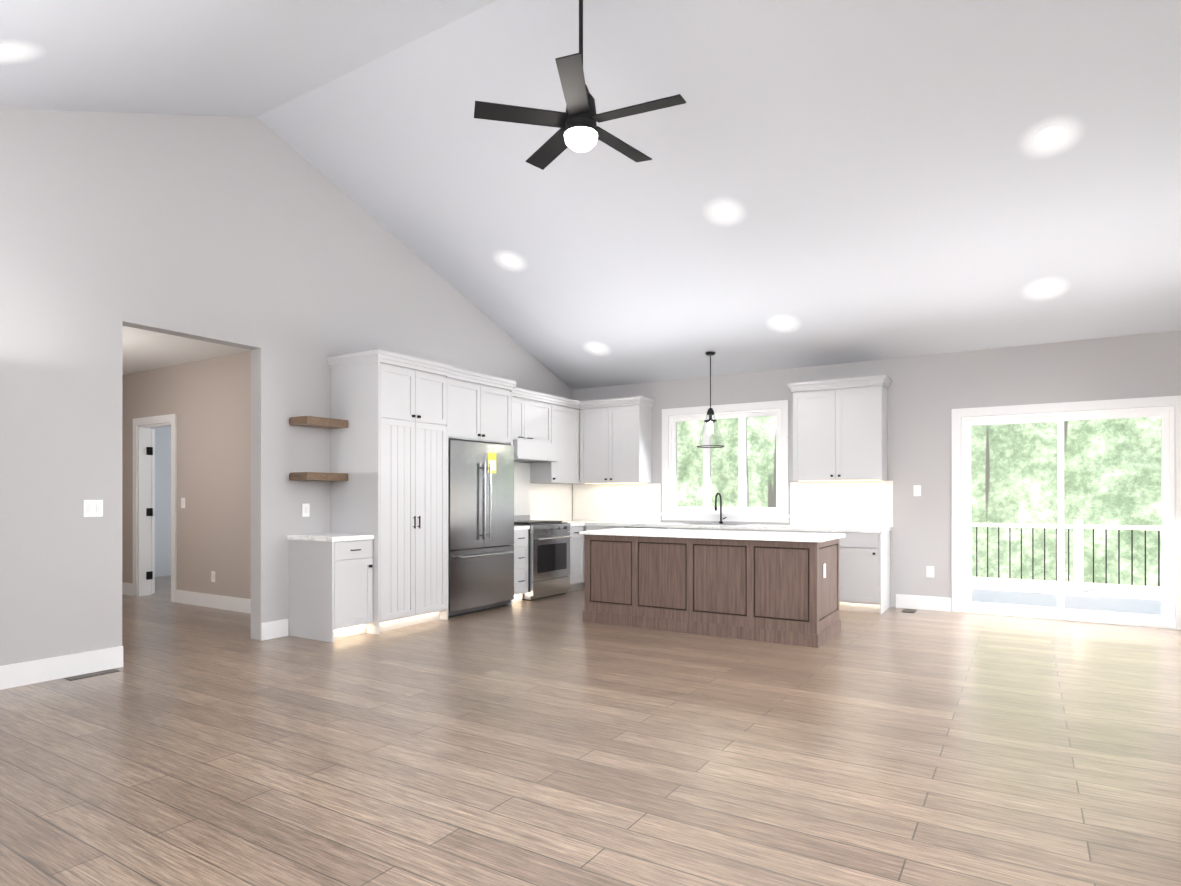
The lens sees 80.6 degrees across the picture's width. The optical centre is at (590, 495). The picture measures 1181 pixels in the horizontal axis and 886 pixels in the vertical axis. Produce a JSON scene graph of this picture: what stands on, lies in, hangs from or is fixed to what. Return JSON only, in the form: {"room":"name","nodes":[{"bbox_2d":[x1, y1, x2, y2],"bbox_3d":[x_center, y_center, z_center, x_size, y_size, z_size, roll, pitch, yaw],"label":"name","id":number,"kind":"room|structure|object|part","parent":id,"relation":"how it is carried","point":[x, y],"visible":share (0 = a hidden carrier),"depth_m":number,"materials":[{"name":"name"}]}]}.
{"room":"kitchen","nodes":[
{"label":"kitchen","id":0,"kind":"room"},
{"bbox_2d":[151,426,170,576],"bbox_3d":[-6.642,-0.168,11.143,0.150,2.850,2.790,0,0,32],"label":"wall","id":1,"kind":"structure","parent":0,"point":[162,501],"depth_m":10.90,"materials":[{"name":"grey"}]},
{"bbox_2d":[122,351,250,598],"bbox_3d":[-5.005,-0.172,8.386,5.850,2.850,0.150,0,0,32],"label":"wall","id":2,"kind":"structure","parent":0,"point":[207,402],"depth_m":7.89,"materials":[{"name":"beige paint"}]},
{"bbox_2d":[122,582,132,595],"bbox_3d":[-6.569,1.179,9.263,1.965,0.150,0.015,0,0,32],"label":"baseboard","id":3,"kind":"structure","parent":2,"relation":"attached to","point":[127,588],"depth_m":8.80,"materials":[{"name":"white wood"}]},
{"bbox_2d":[133,414,176,601],"bbox_3d":[-5.547,0.144,8.744,1.690,2.220,0.221,0,0,32],"label":"door frame","id":4,"kind":"structure","parent":2,"relation":"in","point":[144,509],"depth_m":8.71,"materials":[{"name":"white wood"}]},
{"bbox_2d":[181,498,184,507],"bbox_3d":[-4.755,0.083,8.134,0.075,0.120,0.009,0,0,32],"label":"light switch","id":5,"kind":"object","parent":2,"relation":"attached to","point":[182,502],"visible":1,"depth_m":8.13,"materials":[{"name":"white plastic"}]},
{"bbox_2d":[175,590,250,613],"bbox_3d":[-3.725,1.177,7.484,2.724,0.150,0.015,0,0,32],"label":"baseboard","id":6,"kind":"structure","parent":2,"relation":"attached to","point":[236,604],"depth_m":7.78,"materials":[{"name":"white wood"}]},
{"bbox_2d":[211,571,215,581],"bbox_3d":[-4.221,0.902,7.799,0.075,0.120,0.009,0,0,32],"label":"outlet","id":7,"kind":"object","parent":2,"relation":"attached to","point":[213,576],"visible":1,"depth_m":7.79,"materials":[{"name":"white plastic"}]},
{"bbox_2d":[122,326,250,374],"bbox_3d":[-5.244,-1.622,8.006,5.850,0.150,6.950,0,0,32],"label":"ceiling","id":8,"kind":"structure","parent":0,"point":[144,350],"depth_m":7.42,"materials":[{"name":"white paint"}]},
{"bbox_2d":[0,108,571,665],"bbox_3d":[-2.875,-1.030,6.134,0.150,4.560,9.890,0,0,32],"label":"wall","id":9,"kind":"structure","parent":0,"point":[286,264],"depth_m":5.33,"materials":[{"name":"grey paint"}]},
{"bbox_2d":[0,646,122,689],"bbox_3d":[-4.377,1.172,3.574,0.015,0.150,3.600,0,0,32],"label":"baseboard","id":10,"kind":"structure","parent":9,"relation":"attached to","point":[32,672],"depth_m":4.76,"materials":[{"name":"white"}]},
{"bbox_2d":[83,500,102,516],"bbox_3d":[-3.526,0.089,4.941,0.009,0.120,0.120,0,0,32],"label":"light switch","id":11,"kind":"object","parent":9,"relation":"attached to","point":[92,508],"visible":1,"depth_m":4.94,"materials":[{"name":"white plastic"}]},
{"bbox_2d":[302,504,309,516],"bbox_3d":[-2.614,0.131,6.400,0.009,0.120,0.075,0,0,32],"label":"outlet","id":12,"kind":"object","parent":9,"relation":"attached to","point":[305,510],"visible":1,"depth_m":6.40,"materials":[{"name":"white plastic"}]},
{"bbox_2d":[289,472,347,480],"bbox_3d":[-2.480,-0.174,6.373,0.260,0.070,0.435,0,0,32],"label":"floating shelf","id":13,"kind":"object","parent":9,"relation":"attached to","point":[309,476],"visible":1,"depth_m":6.24,"materials":[{"name":"brown wood"}]},
{"bbox_2d":[289,416,347,428],"bbox_3d":[-2.480,-0.669,6.373,0.260,0.070,0.435,0,0,32],"label":"floating shelf","id":14,"kind":"object","parent":9,"relation":"attached to","point":[318,422],"visible":1,"depth_m":6.27,"materials":[{"name":"brown wood"}]},
{"bbox_2d":[513,395,552,482],"bbox_3d":[-0.945,-0.691,8.736,0.357,1.030,1.200,0,0,32],"label":"upper cabinet","id":15,"kind":"object","parent":9,"relation":"attached to","point":[532,418],"depth_m":8.87,"materials":[{"name":"grey wood"}]},
{"bbox_2d":[513,439,559,462],"bbox_3d":[-0.832,-0.554,8.785,0.473,0.240,0.872,0,0,32],"label":"range hood","id":16,"kind":"object","parent":15,"relation":"attached to","point":[526,451],"visible":0.71,"depth_m":8.63,"materials":[{"name":"white"}]},
{"bbox_2d":[514,462,573,520],"bbox_3d":[-0.833,-0.159,9.236,0.017,1.024,2.157,0,0,32],"label":"backsplash","id":17,"kind":"structure","parent":9,"relation":"attached to","point":[553,502],"depth_m":9.46,"materials":[{"name":"white tile"}]},
{"bbox_2d":[553,403,580,482],"bbox_3d":[-0.363,-0.690,9.612,0.415,1.030,1.022,0,0,32],"label":"upper cabinet","id":18,"kind":"object","parent":9,"relation":"attached to","point":[566,417],"depth_m":9.44,"materials":[{"name":"grey wood"}]},
{"bbox_2d":[0,575,1180,885],"bbox_3d":[-1.773,1.309,5.442,14.450,0.120,9.890,0,0,32],"label":"floor","id":19,"kind":"structure","parent":0,"point":[552,741],"depth_m":3.33,"materials":[{"name":"brown wood"}]},
{"bbox_2d":[64,669,118,680],"bbox_3d":[-3.475,1.246,4.861,0.110,0.004,0.300,0,0,32],"label":"floor vent","id":20,"kind":"object","parent":19,"relation":"in","point":[87,675],"visible":1,"depth_m":4.86,"materials":[{"name":"brown metal"}]},
{"bbox_2d":[287,533,373,642],"bbox_3d":[-2.327,0.800,6.266,0.632,0.900,0.452,0,0,32],"label":"base cabinet","id":21,"kind":"object","parent":19,"relation":"on","point":[331,587],"visible":1,"depth_m":6.10,"materials":[{"name":"grey wood"}]},
{"bbox_2d":[327,349,451,634],"bbox_3d":[-1.946,-0.029,6.806,0.705,2.560,0.943,0,0,32],"label":"pantry cabinet","id":22,"kind":"object","parent":19,"relation":"on","point":[389,450],"visible":1,"depth_m":6.54,"materials":[{"name":"grey wood"}]},
{"bbox_2d":[448,440,513,617],"bbox_3d":[-1.383,0.340,7.641,0.694,1.825,1.040,0,0,32],"label":"refrigerator","id":23,"kind":"object","parent":19,"relation":"on","point":[480,526],"visible":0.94,"depth_m":7.43,"materials":[{"name":"grey metal"}]},
{"bbox_2d":[448,367,515,604],"bbox_3d":[-1.415,-0.028,7.694,0.665,2.560,1.115,0,0,32],"label":"upper cabinet","id":24,"kind":"object","parent":19,"relation":"on","point":[480,408],"visible":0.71,"depth_m":7.50,"materials":[{"name":"grey wood"}]},
{"bbox_2d":[513,525,529,602],"bbox_3d":[-1.061,0.753,8.290,0.632,1.000,0.332,0,0,32],"label":"base cabinet","id":25,"kind":"object","parent":19,"relation":"on","point":[520,560],"visible":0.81,"depth_m":8.16,"materials":[{"name":"white wood"}]},
{"bbox_2d":[514,520,571,600],"bbox_3d":[-0.708,0.786,8.745,0.687,0.935,0.796,0,0,32],"label":"range","id":26,"kind":"object","parent":19,"relation":"on","point":[548,558],"visible":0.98,"depth_m":8.53,"materials":[{"name":"silver metal"}]},
{"bbox_2d":[579,528,844,647],"bbox_3d":[1.123,0.801,6.698,2.350,0.900,0.910,0,0,32],"label":"kitchen island","id":27,"kind":"object","parent":19,"relation":"on","point":[776,587],"visible":1,"depth_m":6.25,"materials":[{"name":"brown wood"}]},
{"bbox_2d":[562,520,891,613],"bbox_3d":[1.296,0.803,8.574,4.327,0.902,1.020,0,0,32],"label":"base cabinet","id":28,"kind":"object","parent":19,"relation":"on","point":[864,569],"visible":0.35,"depth_m":7.58,"materials":[{"name":"grey wood"}]},
{"bbox_2d":[715,493,726,523],"bbox_3d":[1.634,0.156,8.755,0.102,0.394,0.209,0,0,32],"label":"faucet","id":29,"kind":"object","parent":28,"relation":"on","point":[720,521],"visible":1,"depth_m":8.82,"materials":[{"name":"black metal"}]},
{"bbox_2d":[901,609,916,612],"bbox_3d":[3.465,1.250,7.574,0.130,0.004,0.240,0,0,32],"label":"floor vent","id":30,"kind":"object","parent":19,"relation":"in","point":[909,610],"visible":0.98,"depth_m":7.56,"materials":[{"name":"brown metal"}]},
{"bbox_2d":[0,0,1180,389],"bbox_3d":[0.707,-2.314,3.896,8.600,2.257,9.890,0,0,32],"label":"ceiling","id":31,"kind":"structure","parent":0,"point":[880,178],"depth_m":5.41,"materials":[{"name":"grey paint"}]},
{"bbox_2d":[0,39,41,63],"bbox_3d":[-3.126,-2.360,3.709,0.500,0.198,0.460,0,0,32],"label":"recessed light","id":32,"kind":"object","parent":31,"relation":"in","point":[15,49],"depth_m":3.73,"materials":[{"name":"white"}]},
{"bbox_3d":[-3.126,-2.360,3.708,0.500,0.198,0.460,0,0,32],"label":"recessed ceiling light glow","id":33,"kind":"part","parent":32,"relation":"part of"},
{"bbox_2d":[495,251,526,269],"bbox_3d":[-0.849,-2.476,7.348,0.500,0.165,0.472,0,0,32],"label":"recessed light","id":34,"kind":"object","parent":31,"relation":"in","point":[516,262],"depth_m":7.34,"materials":[{"name":"white"}]},
{"bbox_3d":[-0.849,-2.476,7.348,0.500,0.165,0.472,0,0,32],"label":"glow of the recessed ceiling light","id":35,"kind":"part","parent":34,"relation":"part of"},
{"bbox_2d":[474,0,685,169],"bbox_3d":[-0.029,-2.686,4.245,1.242,1.151,1.243,0,0,32],"label":"ceiling fan","id":36,"kind":"object","parent":31,"relation":"hanging from","point":[576,124],"visible":1,"depth_m":4.16,"materials":[{"name":"black metal"}]},
{"bbox_2d":[584,342,608,354],"bbox_3d":[0.079,-1.865,8.831,0.500,0.165,0.472,0,0,32],"label":"recessed light","id":37,"kind":"object","parent":31,"relation":"in","point":[594,346],"depth_m":8.82,"materials":[{"name":"white plastic"}]},
{"bbox_3d":[0.079,-1.865,8.831,0.500,0.165,0.472,0,0,32],"label":"recessed ceiling light glow","id":38,"kind":"part","parent":37,"relation":"part of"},
{"bbox_2d":[697,352,724,447],"bbox_3d":[1.454,-1.163,8.445,0.338,1.144,0.338,0,0,32],"label":"pendant light","id":39,"kind":"object","parent":31,"relation":"hanging from","point":[710,413],"visible":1,"depth_m":8.43,"materials":[{"name":"black metal"}]},
{"bbox_2d":[702,197,742,224],"bbox_3d":[1.169,-2.478,6.086,0.500,0.165,0.472,0,0,32],"label":"recessed light","id":40,"kind":"object","parent":31,"relation":"in","point":[729,213],"depth_m":6.08,"materials":[{"name":"white"}]},
{"bbox_3d":[1.169,-2.478,6.086,0.500,0.165,0.472,0,0,32],"label":"recessed ceiling light glow","id":41,"kind":"part","parent":40,"relation":"part of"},
{"bbox_2d":[767,316,799,331],"bbox_3d":[2.096,-1.867,7.569,0.500,0.165,0.472,0,0,32],"label":"recessed light","id":42,"kind":"object","parent":31,"relation":"in","point":[788,321],"depth_m":7.56,"materials":[{"name":"white"}]},
{"bbox_3d":[2.096,-1.867,7.569,0.500,0.165,0.472,0,0,32],"label":"recessed ceiling light glow","id":43,"kind":"part","parent":42,"relation":"part of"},
{"bbox_2d":[1023,278,1069,300],"bbox_3d":[4.114,-1.869,6.307,0.500,0.165,0.472,0,0,32],"label":"recessed light","id":44,"kind":"object","parent":31,"relation":"in","point":[1043,290],"depth_m":6.30,"materials":[{"name":"white"}]},
{"bbox_3d":[4.114,-1.869,6.307,0.500,0.165,0.472,0,0,32],"label":"glow of the recessed ceiling light","id":45,"kind":"part","parent":44,"relation":"part of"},
{"bbox_2d":[1017,115,1082,159],"bbox_3d":[3.186,-2.480,4.824,0.500,0.165,0.472,0,0,32],"label":"recessed light","id":46,"kind":"object","parent":31,"relation":"in","point":[1043,144],"depth_m":4.82,"materials":[{"name":"white"}]},
{"bbox_3d":[3.186,-2.480,4.824,0.500,0.165,0.472,0,0,32],"label":"glow of the recessed ceiling light","id":47,"kind":"part","parent":46,"relation":"part of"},
{"bbox_2d":[572,330,1180,611],"bbox_3d":[3.289,-0.172,8.021,8.300,2.850,0.150,0,0,32],"label":"wall","id":48,"kind":"structure","parent":0,"point":[926,394],"depth_m":7.64,"materials":[{"name":"grey paint"}]},
{"bbox_2d":[581,403,640,482],"bbox_3d":[0.312,-0.690,9.549,0.967,1.030,0.412,0,0,32],"label":"upper cabinet","id":49,"kind":"object","parent":48,"relation":"attached to","point":[611,433],"depth_m":9.40,"materials":[{"name":"grey wood"}]},
{"bbox_2d":[574,483,660,521],"bbox_3d":[0.347,0.093,9.760,1.402,0.523,0.017,0,0,32],"label":"backsplash","id":50,"kind":"structure","parent":48,"relation":"attached to","point":[592,502],"depth_m":9.73,"materials":[{"name":"white tile"}]},
{"bbox_2d":[659,400,789,522],"bbox_3d":[1.710,-0.421,8.967,1.740,1.490,0.181,0,0,32],"label":"kitchen window","id":51,"kind":"structure","parent":48,"relation":"in","point":[708,512],"depth_m":8.88,"materials":[{"name":"white"}]},
{"bbox_2d":[790,481,892,526],"bbox_3d":[2.918,0.091,8.158,1.155,0.523,0.008,0,0,32],"label":"backsplash","id":52,"kind":"structure","parent":48,"relation":"attached to","point":[867,503],"depth_m":8.13,"materials":[{"name":"white tile"}]},
{"bbox_2d":[797,383,887,480],"bbox_3d":[2.854,-0.692,7.996,0.970,1.030,0.350,0,0,32],"label":"upper cabinet","id":53,"kind":"object","parent":48,"relation":"attached to","point":[839,429],"depth_m":7.82,"materials":[{"name":"grey wood"}]},
{"bbox_2d":[914,485,920,495],"bbox_3d":[3.620,-0.058,7.720,0.075,0.120,0.009,0,0,32],"label":"light switch","id":54,"kind":"object","parent":48,"relation":"attached to","point":[917,490],"visible":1,"depth_m":7.72,"materials":[{"name":"white plastic"}]},
{"bbox_2d":[896,594,950,611],"bbox_3d":[3.667,1.177,7.685,0.555,0.150,0.015,0,0,32],"label":"baseboard","id":55,"kind":"structure","parent":48,"relation":"attached to","point":[902,601],"depth_m":7.68,"materials":[{"name":"white wood"}]},
{"bbox_2d":[927,566,933,576],"bbox_3d":[3.730,0.832,7.650,0.075,0.120,0.009,0,0,32],"label":"outlet","id":56,"kind":"object","parent":48,"relation":"attached to","point":[930,571],"visible":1,"depth_m":7.64,"materials":[{"name":"white plastic"}]},
{"bbox_2d":[952,395,1180,629],"bbox_3d":[4.773,0.157,7.074,1.960,2.190,0.163,0,0,32],"label":"sliding patio door","id":57,"kind":"structure","parent":48,"relation":"in","point":[1168,412],"depth_m":7.04,"materials":[{"name":"white"}]},
{"label":"outside","id":58,"kind":"structure","parent":0,"visible":0},
{"bbox_2d":[677,416,1161,586],"bbox_3d":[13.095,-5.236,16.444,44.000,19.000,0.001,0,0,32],"label":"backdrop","id":59,"kind":"structure","parent":58,"point":[1098,431],"depth_m":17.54,"materials":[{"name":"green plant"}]},
{"bbox_2d":[971,519,1161,615],"bbox_3d":[6.422,0.878,8.550,7.950,1.130,4.050,0,0,32],"label":"deck","id":60,"kind":"object","parent":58,"point":[1046,598],"depth_m":9.15,"materials":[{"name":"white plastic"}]}
]}

